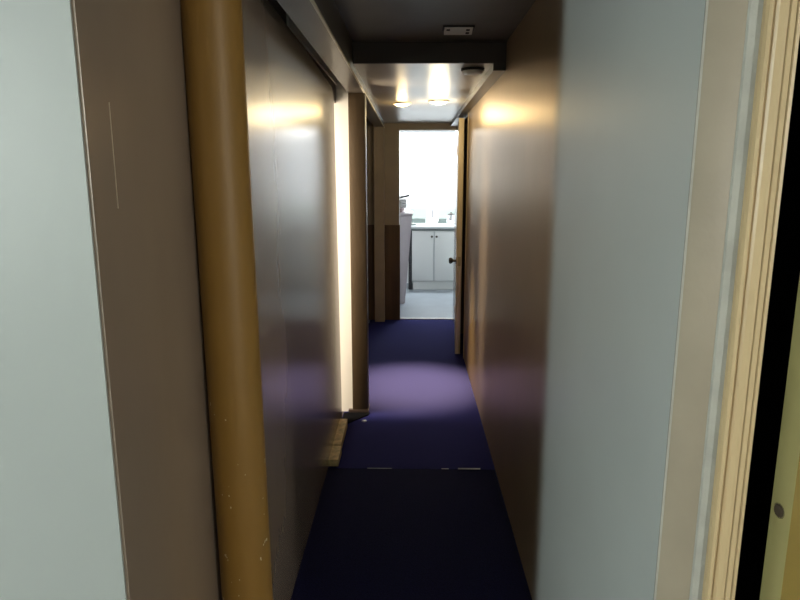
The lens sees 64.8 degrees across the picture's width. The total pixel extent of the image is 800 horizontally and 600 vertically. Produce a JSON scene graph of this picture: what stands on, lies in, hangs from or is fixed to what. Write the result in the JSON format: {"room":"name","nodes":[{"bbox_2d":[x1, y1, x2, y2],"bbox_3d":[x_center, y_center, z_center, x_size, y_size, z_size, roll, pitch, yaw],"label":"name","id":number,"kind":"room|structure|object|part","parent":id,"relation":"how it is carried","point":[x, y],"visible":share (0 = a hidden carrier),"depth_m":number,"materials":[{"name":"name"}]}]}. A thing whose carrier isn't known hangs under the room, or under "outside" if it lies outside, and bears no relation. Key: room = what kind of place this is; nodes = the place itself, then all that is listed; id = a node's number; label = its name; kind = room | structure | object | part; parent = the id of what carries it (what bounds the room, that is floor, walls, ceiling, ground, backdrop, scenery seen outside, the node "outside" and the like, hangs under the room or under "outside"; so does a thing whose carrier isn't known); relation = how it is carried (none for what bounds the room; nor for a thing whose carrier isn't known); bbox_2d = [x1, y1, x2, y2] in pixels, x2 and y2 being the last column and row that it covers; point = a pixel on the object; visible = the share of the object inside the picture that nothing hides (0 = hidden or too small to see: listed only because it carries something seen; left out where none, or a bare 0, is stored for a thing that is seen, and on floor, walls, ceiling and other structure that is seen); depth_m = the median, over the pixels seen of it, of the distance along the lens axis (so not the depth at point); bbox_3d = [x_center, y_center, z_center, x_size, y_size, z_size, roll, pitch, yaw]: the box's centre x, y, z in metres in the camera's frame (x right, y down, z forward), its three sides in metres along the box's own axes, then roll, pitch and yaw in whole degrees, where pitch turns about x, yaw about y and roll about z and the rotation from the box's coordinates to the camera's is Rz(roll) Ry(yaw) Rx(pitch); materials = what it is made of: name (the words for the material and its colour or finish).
{"room":"hallway","nodes":[
{"label":"hallway","id":0,"kind":"room"},
{"bbox_2d":[0,0,126,599],"bbox_3d":[-2.315,0.175,1.052,3.734,2.450,0.090,0,11,1],"label":"wall","id":1,"kind":"structure","parent":0,"point":[60,530],"depth_m":0.95,"materials":[{"name":"white paint"}]},
{"bbox_2d":[71,0,368,599],"bbox_3d":[-0.437,-0.300,3.983,0.098,2.250,6.085,0,11,1],"label":"wall","id":2,"kind":"structure","parent":0,"point":[130,53],"depth_m":1.28,"materials":[{"name":"beige paint"}]},
{"bbox_2d":[109,102,118,207],"bbox_3d":[-0.443,-0.222,0.975,0.002,0.160,0.001,0,11,1],"label":"trim","id":3,"kind":"structure","parent":2,"relation":"attached to","point":[109,102],"depth_m":0.97,"materials":[{"name":"grey paint"}]},
{"bbox_2d":[329,419,346,465],"bbox_3d":[-0.368,0.853,3.817,0.054,0.052,0.575,0,11,1],"label":"baseboard","id":4,"kind":"structure","parent":2,"relation":"attached to","point":[342,426],"depth_m":3.73,"materials":[{"name":"brown wood"}]},
{"bbox_2d":[342,412,369,423],"bbox_3d":[-0.299,0.797,4.219,0.176,0.006,0.229,0,11,1],"label":"trim","id":5,"kind":"structure","parent":2,"relation":"attached to","point":[350,416],"depth_m":4.27,"materials":[{"name":"brown wood"}]},
{"bbox_2d":[286,13,336,84],"bbox_3d":[-1.047,-1.246,3.225,1.280,0.080,1.670,0,11,1],"label":"trim","id":6,"kind":"structure","parent":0,"point":[290,23],"depth_m":2.88,"materials":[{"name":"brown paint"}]},
{"bbox_2d":[334,79,352,410],"bbox_3d":[-0.973,-0.343,4.204,1.297,2.250,0.095,0,11,1],"label":"wall","id":7,"kind":"structure","parent":0,"point":[341,105],"depth_m":4.13,"materials":[{"name":"white paint"}]},
{"bbox_2d":[348,93,368,409],"bbox_3d":[-0.271,-0.270,4.193,0.106,2.110,0.120,0,11,1],"label":"trim","id":8,"kind":"structure","parent":7,"relation":"attached to","point":[357,130],"depth_m":4.12,"materials":[{"name":"paint"}]},
{"bbox_2d":[349,403,369,411],"bbox_3d":[-0.284,0.754,4.394,0.137,0.022,0.130,0,11,1],"label":"trim","id":9,"kind":"structure","parent":7,"relation":"attached to","point":[350,409],"depth_m":4.33,"materials":[{"name":"brown paint"}]},
{"bbox_2d":[368,120,392,224],"bbox_3d":[0.121,-0.885,6.955,1.220,2.250,0.008,0,11,1],"label":"wall","id":10,"kind":"structure","parent":0,"point":[388,130],"depth_m":6.86,"materials":[{"name":"grey paint"}]},
{"bbox_2d":[277,0,384,127],"bbox_3d":[-0.276,-1.337,3.776,0.104,0.145,6.085,0,11,1],"label":"trim","id":11,"kind":"structure","parent":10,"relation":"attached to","point":[302,13],"depth_m":2.50,"materials":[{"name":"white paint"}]},
{"bbox_2d":[373,127,384,321],"bbox_3d":[-0.225,-0.805,6.910,0.108,2.110,0.140,0,11,1],"label":"trim","id":12,"kind":"structure","parent":10,"relation":"attached to","point":[379,188],"depth_m":6.84,"materials":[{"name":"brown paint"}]},
{"bbox_2d":[368,225,399,319],"bbox_3d":[-0.174,-0.304,7.061,0.348,1.070,0.034,0,11,1],"label":"trim","id":13,"kind":"structure","parent":10,"relation":"attached to","point":[392,232],"depth_m":7.04,"materials":[{"name":"brown wood"}]},
{"bbox_2d":[393,123,455,224],"bbox_3d":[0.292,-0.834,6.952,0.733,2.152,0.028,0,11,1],"label":"trim","id":14,"kind":"structure","parent":10,"relation":"attached to","point":[396,126],"depth_m":6.78,"materials":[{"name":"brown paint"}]},
{"bbox_2d":[400,318,452,319],"bbox_3d":[0.310,0.213,7.179,0.632,0.010,0.045,0,11,1],"label":"trim","id":15,"kind":"structure","parent":10,"relation":"attached to","point":[400,318],"depth_m":7.17,"materials":[{"name":"white paint"}]},
{"bbox_2d":[290,283,531,599],"bbox_3d":[0.223,0.579,5.461,2.150,0.054,8.700,0,11,1],"label":"floor","id":16,"kind":"structure","parent":0,"point":[375,534],"depth_m":3.24,"materials":[{"name":"blue carpet"}]},
{"bbox_2d":[180,0,272,599],"bbox_3d":[-0.375,0.267,1.446,0.128,2.118,0.128,0,11,1],"label":"column","id":17,"kind":"structure","parent":16,"relation":"on","point":[212,30],"depth_m":1.34,"materials":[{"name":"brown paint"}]},
{"bbox_2d":[400,211,412,303],"bbox_3d":[-0.115,-0.553,8.099,0.564,1.150,0.550,0,11,1],"label":"kitchen cabinet","id":18,"kind":"object","parent":16,"relation":"on","point":[405,216],"visible":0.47,"depth_m":7.83,"materials":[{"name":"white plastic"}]},
{"bbox_3d":[-0.115,-1.103,7.991,0.564,0.030,0.550,0,11,1],"label":"lid","id":19,"kind":"part","parent":18,"relation":"part of","materials":[{"name":"purple plastic"}]},
{"bbox_3d":[-0.095,-1.145,7.983,0.280,0.054,0.360,1,11,4],"label":"folded towel","id":20,"kind":"object","parent":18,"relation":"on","visible":0},
{"bbox_3d":[-0.065,-1.199,7.971,0.300,0.054,0.360,0,11,1],"label":"folded towel","id":21,"kind":"object","parent":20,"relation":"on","visible":0},
{"bbox_2d":[400,198,406,203],"bbox_3d":[-0.085,-1.253,7.962,0.320,0.054,0.360,0,11,-2],"label":"folded towel","id":22,"kind":"object","parent":21,"relation":"on","point":[402,200],"visible":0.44,"depth_m":7.79,"materials":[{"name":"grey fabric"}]},
{"bbox_2d":[379,468,479,469],"bbox_3d":[0.132,0.938,3.509,0.628,0.005,0.007,0,11,1],"label":"trim","id":23,"kind":"structure","parent":16,"relation":"on","point":[379,468],"depth_m":3.50,"materials":[{"name":"grey"}]},
{"bbox_2d":[408,223,453,289],"bbox_3d":[0.478,-0.641,9.169,0.785,0.909,0.575,0,11,1],"label":"vanity cabinet","id":24,"kind":"object","parent":16,"relation":"on","point":[431,248],"visible":0.87,"depth_m":8.92,"materials":[{"name":"grey paint"}]},
{"bbox_3d":[0.150,-0.625,9.209,0.049,0.861,0.515,0,11,1],"label":"panel","id":25,"kind":"part","parent":24,"relation":"part of","materials":[{"name":"grey wood"}]},
{"bbox_3d":[0.322,-0.621,8.922,0.300,0.703,0.018,0,11,1],"label":"door","id":26,"kind":"part","parent":24,"relation":"part of","materials":[{"name":"grey paint"}]},
{"bbox_2d":[411,223,453,228],"bbox_3d":[0.478,-1.071,9.089,0.785,0.034,0.565,0,11,1],"label":"countertop","id":27,"kind":"structure","parent":24,"relation":"on","point":[418,225],"depth_m":8.82,"materials":[{"name":"grey"}]},
{"bbox_2d":[426,206,438,223],"bbox_3d":[0.464,-1.252,9.243,0.156,0.258,0.172,7,13,33],"label":"faucet","id":28,"kind":"object","parent":27,"relation":"on","point":[432,221],"visible":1,"depth_m":9.26,"materials":[{"name":"white metal"}]},
{"bbox_2d":[446,212,453,223],"bbox_3d":[0.742,-1.190,9.150,0.140,0.172,0.140,0,11,1],"label":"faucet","id":29,"kind":"object","parent":27,"relation":"on","point":[450,217],"visible":0.82,"depth_m":9.10,"materials":[{"name":"silver metal"}]},
{"bbox_3d":[0.656,-0.620,8.916,0.329,0.703,0.018,0,11,1],"label":"door","id":30,"kind":"part","parent":24,"relation":"part of","materials":[{"name":"grey paint"}]},
{"bbox_2d":[354,64,491,122],"bbox_3d":[0.182,-1.592,4.956,0.766,0.100,3.655,0,11,1],"label":"ceiling","id":31,"kind":"structure","parent":0,"point":[386,84],"depth_m":4.07,"materials":[{"name":"paint"}]},
{"bbox_2d":[392,102,410,106],"bbox_3d":[0.015,-1.513,4.885,0.148,0.027,0.148,0,11,1],"label":"recessed light","id":32,"kind":"object","parent":31,"relation":"in","point":[399,104],"visible":1,"depth_m":4.84,"materials":[{"name":"white plastic"}]},
{"bbox_2d":[428,100,448,104],"bbox_3d":[0.292,-1.486,4.748,0.156,0.027,0.156,0,11,1],"label":"recessed light","id":33,"kind":"object","parent":31,"relation":"in","point":[436,102],"visible":1,"depth_m":4.70,"materials":[{"name":"white plastic"}]},
{"bbox_2d":[461,67,484,74],"bbox_3d":[0.383,-1.205,3.323,0.124,0.029,0.124,0,11,1],"label":"smoke detector","id":34,"kind":"object","parent":31,"relation":"attached to","point":[466,70],"visible":1,"depth_m":3.28,"materials":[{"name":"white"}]},
{"bbox_2d":[400,131,455,282],"bbox_3d":[0.302,-1.458,9.350,2.150,2.450,0.080,0,11,1],"label":"wall","id":35,"kind":"structure","parent":0,"point":[427,158],"depth_m":9.22,"materials":[{"name":"white paint"}]},
{"bbox_2d":[412,219,446,222],"bbox_3d":[0.496,-1.173,9.354,0.760,0.062,0.015,0,11,1],"label":"trim","id":36,"kind":"structure","parent":35,"relation":"attached to","point":[413,220],"depth_m":9.35,"materials":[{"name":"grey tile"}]},
{"bbox_2d":[411,208,453,217],"bbox_3d":[0.566,-1.284,9.334,0.820,0.145,0.010,0,11,1],"label":"trim","id":37,"kind":"structure","parent":35,"relation":"attached to","point":[417,212],"depth_m":9.33,"materials":[{"name":"grey tile"}]},
{"bbox_2d":[334,0,535,41],"bbox_3d":[0.124,-1.080,1.940,0.766,0.060,2.427,0,11,1],"label":"ceiling","id":38,"kind":"structure","parent":0,"point":[364,20],"depth_m":2.67,"materials":[{"name":"paint"}]},
{"bbox_2d":[442,25,474,34],"bbox_3d":[0.262,-1.213,2.835,0.140,0.024,0.080,0,11,1],"label":"ceiling plate","id":39,"kind":"object","parent":38,"relation":"attached to","point":[448,29],"visible":1,"depth_m":2.81,"materials":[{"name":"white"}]},
{"bbox_2d":[453,0,748,599],"bbox_3d":[0.589,-0.410,4.027,0.094,2.450,5.919,0,11,1],"label":"wall","id":40,"kind":"structure","parent":0,"point":[580,151],"depth_m":1.57,"materials":[{"name":"grey paint"}]},
{"bbox_2d":[353,42,506,63],"bbox_3d":[0.147,-1.237,3.154,0.766,0.101,0.018,0,11,1],"label":"trim","id":41,"kind":"structure","parent":40,"relation":"attached to","point":[363,52],"depth_m":3.15,"materials":[{"name":"brown paint"}]},
{"bbox_2d":[449,118,463,353],"bbox_3d":[0.521,-0.603,5.927,0.118,2.070,0.815,1,11,5],"label":"door","id":42,"kind":"structure","parent":40,"relation":"in","point":[460,148],"depth_m":5.55,"materials":[{"name":"beige paint"}]},
{"bbox_3d":[0.469,-0.352,5.629,0.070,0.062,0.062,1,11,5],"label":"handle","id":43,"kind":"part","parent":42,"relation":"part of","materials":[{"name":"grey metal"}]},
{"bbox_2d":[463,112,468,357],"bbox_3d":[0.606,-0.521,5.442,0.078,2.120,0.038,0,11,1],"label":"trim","id":44,"kind":"structure","parent":40,"relation":"attached to","point":[468,112],"depth_m":5.45,"materials":[{"name":"beige paint"}]},
{"bbox_2d":[450,63,505,126],"bbox_3d":[0.533,-1.522,4.954,0.063,0.037,3.673,0,11,1],"label":"trim","id":45,"kind":"structure","parent":40,"relation":"attached to","point":[496,70],"depth_m":3.86,"materials":[{"name":"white paint"}]},
{"bbox_2d":[653,0,708,599],"bbox_3d":[0.487,0.234,1.139,0.004,2.300,0.004,0,11,1],"label":"trim","id":46,"kind":"structure","parent":40,"relation":"attached to","point":[706,1],"depth_m":1.09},
{"bbox_2d":[689,0,763,599],"bbox_3d":[0.564,0.299,1.147,0.024,2.170,0.007,0,11,1],"label":"trim","id":47,"kind":"structure","parent":40,"relation":"attached to","point":[755,7],"depth_m":1.08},
{"bbox_2d":[702,0,799,599],"bbox_3d":[0.600,0.308,1.139,0.054,2.155,0.024,0,11,1],"label":"trim","id":48,"kind":"structure","parent":40,"relation":"attached to","point":[780,24],"depth_m":1.07,"materials":[{"name":"beige paint"}]},
{"bbox_2d":[735,37,799,599],"bbox_3d":[1.458,0.002,2.088,1.762,2.510,1.750,0,11,1],"label":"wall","id":49,"kind":"structure","parent":0,"point":[786,264],"depth_m":2.92,"materials":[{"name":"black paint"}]},
{"bbox_3d":[2.401,-0.874,0.945,3.640,0.350,0.119,0,11,1],"label":"entrance","id":50,"kind":"object","parent":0,"visible":0},
{"bbox_2d":[759,277,799,599],"bbox_3d":[1.044,0.340,1.145,0.762,2.070,0.050,-1,11,-7],"label":"door","id":51,"kind":"structure","parent":50,"relation":"attached to","point":[781,569],"depth_m":1.09,"materials":[{"name":"yellow paint"}]},
{"bbox_3d":[-0.527,0.122,1.826,0.120,2.255,1.685,0,11,1],"label":"wall","id":52,"kind":"structure","parent":0,"visible":0},
{"bbox_2d":[268,0,335,102],"bbox_3d":[-0.473,-1.037,2.371,0.080,0.220,3.205,0,11,1],"label":"trim","id":53,"kind":"structure","parent":52,"relation":"attached to","point":[274,3],"depth_m":2.40,"materials":[{"name":"brown paint"}]}
]}

